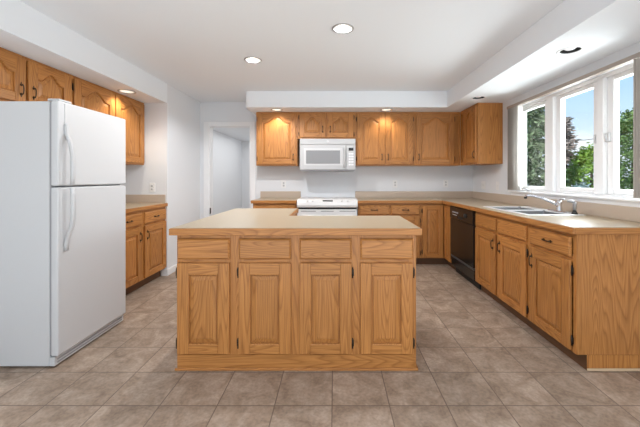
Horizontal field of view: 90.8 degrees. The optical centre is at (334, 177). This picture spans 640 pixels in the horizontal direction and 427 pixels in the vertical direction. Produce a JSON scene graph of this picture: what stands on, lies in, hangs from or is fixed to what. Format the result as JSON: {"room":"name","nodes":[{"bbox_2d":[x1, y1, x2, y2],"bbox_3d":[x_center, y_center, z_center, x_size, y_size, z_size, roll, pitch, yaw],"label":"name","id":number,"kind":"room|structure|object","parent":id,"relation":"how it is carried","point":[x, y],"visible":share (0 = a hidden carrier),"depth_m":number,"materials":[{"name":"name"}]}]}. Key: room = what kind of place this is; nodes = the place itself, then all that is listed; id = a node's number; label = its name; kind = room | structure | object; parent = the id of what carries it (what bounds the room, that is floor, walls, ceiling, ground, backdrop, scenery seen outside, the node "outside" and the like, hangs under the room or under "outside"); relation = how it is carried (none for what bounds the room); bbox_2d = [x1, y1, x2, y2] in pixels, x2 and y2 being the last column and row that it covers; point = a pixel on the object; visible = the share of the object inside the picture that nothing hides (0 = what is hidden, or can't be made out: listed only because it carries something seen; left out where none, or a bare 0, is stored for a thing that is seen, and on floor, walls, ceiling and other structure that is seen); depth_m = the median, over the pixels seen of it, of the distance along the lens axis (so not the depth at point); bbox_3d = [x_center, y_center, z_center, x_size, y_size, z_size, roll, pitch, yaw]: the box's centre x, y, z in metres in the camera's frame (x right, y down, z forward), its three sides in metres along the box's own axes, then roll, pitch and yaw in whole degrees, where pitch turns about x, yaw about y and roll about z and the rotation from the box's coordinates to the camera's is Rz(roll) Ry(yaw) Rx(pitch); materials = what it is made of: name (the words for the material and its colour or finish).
{"room":"kitchen","nodes":[
{"label":"kitchen","id":0,"kind":"room"},
{"bbox_2d":[0,0,166,102],"bbox_3d":[-2.445,-1.075,1.400,0.630,0.249,5.200,0,0,0],"label":"soffit","id":1,"kind":"structure","parent":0,"point":[25,31],"depth_m":2.58,"materials":[{"name":"white paint"}]},
{"bbox_2d":[117,89,135,93],"bbox_3d":[-2.285,-1.002,3.460,0.178,0.116,0.178,0,0,0],"label":"recessed light","id":2,"kind":"object","parent":1,"relation":"in","point":[119,90],"visible":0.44,"depth_m":3.50,"materials":[{"name":"grey"}]},
{"bbox_2d":[120,84,199,275],"bbox_3d":[-2.505,0.021,4.550,0.750,2.439,1.100,0,0,0],"label":"wall","id":3,"kind":"structure","parent":0,"point":[171,128],"depth_m":4.13,"materials":[{"name":"white paint"}]},
{"bbox_2d":[71,75,143,164],"bbox_3d":[-2.567,-0.557,3.445,0.376,0.784,1.106,0,0,0],"label":"upper cabinet","id":4,"kind":"object","parent":3,"relation":"attached to","point":[85,94],"visible":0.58,"depth_m":3.53,"materials":[{"name":"brown wood"}]},
{"bbox_2d":[126,195,165,202],"bbox_3d":[-2.454,0.262,3.491,0.609,0.105,1.013,0,0,0],"label":"backsplash","id":5,"kind":"structure","parent":3,"relation":"attached to","point":[129,198],"depth_m":3.98,"materials":[{"name":"laminate"}]},
{"bbox_2d":[149,183,154,191],"bbox_3d":[-2.318,0.120,3.996,0.072,0.116,0.008,0,0,0],"label":"wall outlet","id":6,"kind":"object","parent":3,"relation":"attached to","point":[151,185],"visible":1,"depth_m":3.99,"materials":[{"name":"white plastic"}]},
{"bbox_2d":[161,264,176,275],"bbox_3d":[-2.159,1.198,4.473,0.083,0.085,0.973,0,0,0],"label":"baseboard","id":7,"kind":"structure","parent":3,"relation":"attached to","point":[164,272],"depth_m":4.00,"materials":[{"name":"white paint"}]},
{"bbox_2d":[213,130,241,214],"bbox_3d":[-3.080,0.020,7.650,0.120,2.440,5.100,0,0,0],"label":"wall","id":8,"kind":"structure","parent":0,"point":[227,150],"depth_m":8.77,"materials":[{"name":"white paint"}]},
{"bbox_2d":[242,141,249,207],"bbox_3d":[-2.020,0.020,10.260,2.240,2.440,0.120,0,0,0],"label":"wall","id":9,"kind":"structure","parent":0,"point":[245,144],"depth_m":10.20,"materials":[{"name":"white paint"}]},
{"bbox_2d":[20,0,563,140],"bbox_3d":[-0.410,-1.310,3.310,5.460,0.220,14.020,0,0,0],"label":"ceiling","id":10,"kind":"structure","parent":0,"point":[199,48],"depth_m":2.73,"materials":[{"name":"white paint"}]},
{"bbox_2d":[244,57,261,62],"bbox_3d":[-0.833,-1.252,3.200,0.178,0.116,0.178,0,0,0],"label":"recessed light","id":11,"kind":"object","parent":10,"relation":"in","point":[247,59],"visible":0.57,"depth_m":3.25,"materials":[{"name":"grey"}]},
{"bbox_2d":[332,23,353,33],"bbox_3d":[0.064,-1.252,2.530,0.178,0.116,0.178,0,0,0],"label":"recessed light","id":12,"kind":"object","parent":10,"relation":"in","point":[342,28],"visible":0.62,"depth_m":2.57,"materials":[{"name":"grey"}]},
{"bbox_2d":[0,264,639,426],"bbox_3d":[-0.940,1.300,3.350,6.520,0.120,14.100,0,0,0],"label":"floor","id":13,"kind":"structure","parent":0,"point":[478,363],"depth_m":1.89,"materials":[{"name":"tile"}]},
{"bbox_2d":[0,99,125,365],"bbox_3d":[-2.133,0.358,2.385,0.778,1.763,0.670,0,0,0],"label":"refrigerator","id":14,"kind":"object","parent":13,"relation":"on","point":[63,164],"visible":1,"depth_m":2.05,"materials":[{"name":"white metal"}]},
{"bbox_2d":[126,207,165,294],"bbox_3d":[-2.427,0.799,3.491,0.646,0.881,1.011,0,0,0],"label":"base cabinet","id":15,"kind":"object","parent":13,"relation":"on","point":[145,229],"visible":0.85,"depth_m":3.54,"materials":[{"name":"brown wood"}]},
{"bbox_2d":[126,195,167,212],"bbox_3d":[-2.439,0.284,3.491,0.639,0.149,1.013,0,0,0],"label":"countertop","id":16,"kind":"structure","parent":15,"relation":"on","point":[134,203],"depth_m":3.98,"materials":[{"name":"laminate"}]},
{"bbox_2d":[253,203,297,215],"bbox_3d":[-0.855,0.799,4.697,0.619,0.881,0.546,0,0,0],"label":"base cabinet","id":17,"kind":"object","parent":13,"relation":"on","point":[254,205],"visible":0.04,"depth_m":4.46,"materials":[{"name":"brown wood"}]},
{"bbox_2d":[251,191,300,203],"bbox_3d":[-0.865,0.284,4.705,0.645,0.149,0.550,0,0,0],"label":"countertop","id":18,"kind":"structure","parent":17,"relation":"on","point":[266,197],"depth_m":4.96,"materials":[{"name":"laminate"}]},
{"bbox_2d":[175,235,417,370],"bbox_3d":[-0.248,0.801,2.630,1.568,0.879,1.231,0,0,0],"label":"kitchen island","id":19,"kind":"object","parent":13,"relation":"on","point":[245,302],"visible":0.97,"depth_m":2.02,"materials":[{"name":"brown wood"}]},
{"bbox_2d":[169,208,421,234],"bbox_3d":[-0.249,0.340,2.640,1.600,0.045,1.310,0,0,0],"label":"island countertop","id":20,"kind":"structure","parent":19,"relation":"on","point":[237,221],"depth_m":2.15,"materials":[{"name":"laminate"}]},
{"bbox_2d":[297,197,357,215],"bbox_3d":[-0.109,0.768,4.657,0.848,0.945,0.632,0,0,0],"label":"range","id":21,"kind":"object","parent":13,"relation":"on","point":[307,206],"visible":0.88,"depth_m":4.40,"materials":[{"name":"white metal"}]},
{"bbox_2d":[299,197,355,198],"bbox_3d":[-0.109,0.308,4.716,0.848,0.026,0.513,0,0,0],"label":"cooktop","id":22,"kind":"object","parent":21,"relation":"in","point":[300,197],"depth_m":4.56,"materials":[{"name":"white metal"}]},
{"bbox_2d":[357,204,420,263],"bbox_3d":[0.773,0.799,4.697,0.893,0.881,0.546,0,0,0],"label":"base cabinet","id":23,"kind":"object","parent":13,"relation":"on","point":[410,212],"visible":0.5,"depth_m":4.45,"materials":[{"name":"brown wood"}]},
{"bbox_2d":[420,204,455,269],"bbox_3d":[1.699,0.799,4.583,0.955,0.881,0.773,0,0,0],"label":"base cabinet","id":24,"kind":"object","parent":13,"relation":"on","point":[435,218],"visible":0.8,"depth_m":4.45,"materials":[{"name":"brown wood"}]},
{"bbox_2d":[355,191,639,233],"bbox_3d":[1.249,0.284,3.490,1.862,0.149,2.980,0,0,0],"label":"countertop","id":25,"kind":"structure","parent":24,"relation":"on","point":[599,218],"depth_m":2.96,"materials":[{"name":"laminate"}]},
{"bbox_2d":[483,206,585,215],"bbox_3d":[1.845,0.382,3.020,0.490,0.151,0.800,0,0,0],"label":"sink","id":26,"kind":"object","parent":25,"relation":"in","point":[523,210],"visible":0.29,"depth_m":2.99,"materials":[{"name":"silver metal"}]},
{"bbox_2d":[567,200,577,213],"bbox_3d":[2.023,0.245,2.681,0.075,0.121,0.047,0,0,26],"label":"sprayer","id":27,"kind":"object","parent":26,"relation":"on","point":[573,202],"visible":0.99,"depth_m":2.67,"materials":[{"name":"silver metal"}]},
{"bbox_2d":[524,194,571,212],"bbox_3d":[1.929,0.229,2.872,0.268,0.154,0.264,0,0,0],"label":"faucet","id":28,"kind":"object","parent":25,"relation":"on","point":[558,203],"visible":0.99,"depth_m":2.87,"materials":[{"name":"silver metal"}]},
{"bbox_2d":[556,200,562,210],"bbox_3d":[2.035,0.247,2.860,0.052,0.093,0.052,0,0,0],"label":"tap","id":29,"kind":"object","parent":28,"relation":"on","point":[558,203],"depth_m":2.84,"materials":[{"name":"silver metal"}]},
{"bbox_2d":[450,206,480,289],"bbox_3d":[1.824,0.800,3.842,0.628,0.879,0.696,0,0,0],"label":"dishwasher","id":30,"kind":"object","parent":13,"relation":"on","point":[463,225],"visible":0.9,"depth_m":3.77,"materials":[{"name":"black metal"}]},
{"bbox_2d":[475,212,537,332],"bbox_3d":[1.835,0.799,3.005,0.646,0.881,0.965,0,0,0],"label":"base cabinet","id":31,"kind":"object","parent":13,"relation":"on","point":[502,245],"visible":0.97,"depth_m":2.88,"materials":[{"name":"brown wood"}]},
{"bbox_2d":[529,224,639,370],"bbox_3d":[1.835,0.799,2.269,0.646,0.881,0.503,0,0,0],"label":"base cabinet","id":32,"kind":"object","parent":13,"relation":"on","point":[584,289],"visible":0.99,"depth_m":2.03,"materials":[{"name":"brown wood"}]},
{"bbox_2d":[200,102,472,218],"bbox_3d":[0.095,0.021,5.040,4.450,2.439,0.120,0,0,0],"label":"wall","id":33,"kind":"structure","parent":0,"point":[267,178],"depth_m":4.98,"materials":[{"name":"white paint"}]},
{"bbox_2d":[204,122,254,217],"bbox_3d":[-1.665,0.177,5.034,0.813,2.125,0.143,0,0,0],"label":"door frame","id":34,"kind":"structure","parent":33,"relation":"in","point":[208,126],"depth_m":4.96,"materials":[{"name":"white paint"}]},
{"bbox_2d":[256,112,299,165],"bbox_3d":[-0.861,-0.581,4.796,0.607,0.791,0.364,0,0,0],"label":"upper cabinet","id":35,"kind":"object","parent":33,"relation":"attached to","point":[277,143],"visible":0.99,"depth_m":4.64,"materials":[{"name":"brown wood"}]},
{"bbox_2d":[260,191,300,197],"bbox_3d":[-0.859,0.262,4.970,0.633,0.105,0.019,0,0,0],"label":"backsplash","id":36,"kind":"structure","parent":33,"relation":"attached to","point":[263,194],"depth_m":4.96,"materials":[{"name":"laminate"}]},
{"bbox_2d":[281,181,285,187],"bbox_3d":[-0.811,0.100,4.976,0.072,0.116,0.008,0,0,0],"label":"wall outlet","id":37,"kind":"object","parent":33,"relation":"attached to","point":[283,183],"visible":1,"depth_m":4.97,"materials":[{"name":"white plastic"}]},
{"bbox_2d":[297,112,354,140],"bbox_3d":[-0.127,-0.778,4.796,0.857,0.396,0.364,0,0,0],"label":"upper cabinet","id":38,"kind":"object","parent":33,"relation":"attached to","point":[310,125],"visible":1,"depth_m":4.64,"materials":[{"name":"brown wood"}]},
{"bbox_2d":[300,139,354,170],"bbox_3d":[-0.106,-0.338,4.738,0.806,0.463,0.474,0,0,0],"label":"microwave","id":39,"kind":"object","parent":38,"relation":"attached to","point":[315,154],"visible":1,"depth_m":4.54,"materials":[{"name":"white plastic"}]},
{"bbox_2d":[355,112,413,165],"bbox_3d":[0.737,-0.581,4.796,0.867,0.791,0.364,0,0,0],"label":"upper cabinet","id":40,"kind":"object","parent":33,"relation":"attached to","point":[381,138],"visible":1,"depth_m":4.64,"materials":[{"name":"brown wood"}]},
{"bbox_2d":[414,112,459,165],"bbox_3d":[1.512,-0.581,4.796,0.678,0.791,0.364,0,0,0],"label":"upper cabinet","id":41,"kind":"object","parent":33,"relation":"attached to","point":[436,134],"visible":1,"depth_m":4.64,"materials":[{"name":"brown wood"}]},
{"bbox_2d":[443,180,447,186],"bbox_3d":[1.750,0.088,4.976,0.072,0.116,0.008,0,0,0],"label":"wall outlet","id":42,"kind":"object","parent":33,"relation":"attached to","point":[445,182],"visible":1,"depth_m":4.97,"materials":[{"name":"white plastic"}]},
{"bbox_2d":[246,0,639,115],"bbox_3d":[0.469,-1.088,1.890,3.423,0.222,6.180,0,0,0],"label":"soffit","id":43,"kind":"structure","parent":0,"point":[530,61],"depth_m":2.92,"materials":[{"name":"white paint"}]},
{"bbox_2d":[380,108,392,110],"bbox_3d":[0.735,-1.029,4.505,0.178,0.116,0.178,0,0,0],"label":"recessed light","id":44,"kind":"object","parent":43,"relation":"in","point":[385,109],"visible":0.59,"depth_m":4.55,"materials":[{"name":"grey"}]},
{"bbox_2d":[471,96,485,99],"bbox_3d":[1.745,-1.029,3.830,0.178,0.116,0.178,0,0,0],"label":"recessed light","id":45,"kind":"object","parent":43,"relation":"in","point":[475,97],"visible":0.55,"depth_m":3.86,"materials":[{"name":"white paint"}]},
{"bbox_2d":[556,45,584,54],"bbox_3d":[1.800,-1.029,2.410,0.178,0.116,0.178,0,0,0],"label":"recessed light","id":46,"kind":"object","parent":43,"relation":"in","point":[572,49],"visible":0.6,"depth_m":2.43,"materials":[{"name":"white paint"}]},
{"bbox_2d":[473,42,639,194],"bbox_3d":[2.250,0.021,0.690,0.140,2.439,8.580,0,0,0],"label":"wall","id":47,"kind":"structure","parent":0,"point":[490,174],"depth_m":3.96,"materials":[{"name":"white paint"}]},
{"bbox_2d":[460,103,502,164],"bbox_3d":[1.993,-0.581,4.373,0.371,0.791,0.566,0,0,0],"label":"upper cabinet","id":48,"kind":"object","parent":47,"relation":"attached to","point":[481,124],"visible":1,"depth_m":4.09,"materials":[{"name":"brown wood"}]},
{"bbox_2d":[508,64,639,207],"bbox_3d":[2.217,-0.335,2.925,0.185,1.090,1.910,0,0,0],"label":"window","id":49,"kind":"structure","parent":47,"relation":"in","point":[606,138],"depth_m":2.70,"materials":[{"name":"white plastic"}]},
{"bbox_2d":[507,52,639,197],"bbox_3d":[2.125,-0.366,2.850,0.083,1.012,2.020,0,0,0],"label":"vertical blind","id":50,"kind":"object","parent":49,"relation":"attached to","point":[515,111],"visible":1,"depth_m":2.98,"materials":[{"name":"beige plastic"}]},
{"bbox_3d":[-2.820,0.020,0.200,0.120,2.440,7.600,0,0,0],"label":"wall","id":51,"kind":"structure","parent":0,"visible":0},
{"bbox_2d":[0,47,71,103],"bbox_3d":[-2.567,-0.754,2.443,0.376,0.389,0.905,0,0,0],"label":"upper cabinet","id":52,"kind":"object","parent":51,"relation":"attached to","point":[22,78],"visible":0.77,"depth_m":2.48,"materials":[{"name":"brown wood"}]},
{"label":"outside","id":53,"kind":"structure","parent":0,"visible":0},
{"bbox_3d":[31.300,1.940,20.000,57.400,0.200,80.000,0,0,0],"label":"ground","id":54,"kind":"structure","parent":53,"visible":0},
{"bbox_2d":[527,106,570,186],"bbox_3d":[10.509,-1.892,16.979,4.029,7.822,4.103,0,0,0],"label":"conifer tree","id":55,"kind":"object","parent":54,"relation":"on","point":[536,117],"visible":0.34,"depth_m":16.38,"materials":[{"name":"green plant"}]},
{"bbox_2d":[565,117,585,181],"bbox_3d":[14.334,-0.883,19.446,2.750,5.868,2.908,0,0,36],"label":"conifer tree","id":56,"kind":"object","parent":54,"relation":"on","point":[569,145],"visible":0.19,"depth_m":19.31,"materials":[{"name":"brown plant"}]},
{"bbox_2d":[571,182,591,187],"bbox_3d":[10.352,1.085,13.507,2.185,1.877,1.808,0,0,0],"label":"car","id":57,"kind":"object","parent":54,"relation":"on","point":[576,185],"visible":0.02,"depth_m":13.40,"materials":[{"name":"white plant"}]},
{"bbox_2d":[565,142,624,187],"bbox_3d":[13.921,-0.006,17.126,3.060,4.020,2.840,0,0,0],"label":"leafy tree","id":58,"kind":"object","parent":54,"relation":"on","point":[583,158],"visible":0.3,"depth_m":17.04,"materials":[{"name":"green plant"}]},
{"bbox_2d":[593,108,632,189],"bbox_3d":[17.240,-1.095,18.218,4.097,6.403,4.070,0,0,0],"label":"leafy tree","id":59,"kind":"object","parent":54,"relation":"on","point":[626,123],"visible":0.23,"depth_m":17.73,"materials":[{"name":"green plant"}]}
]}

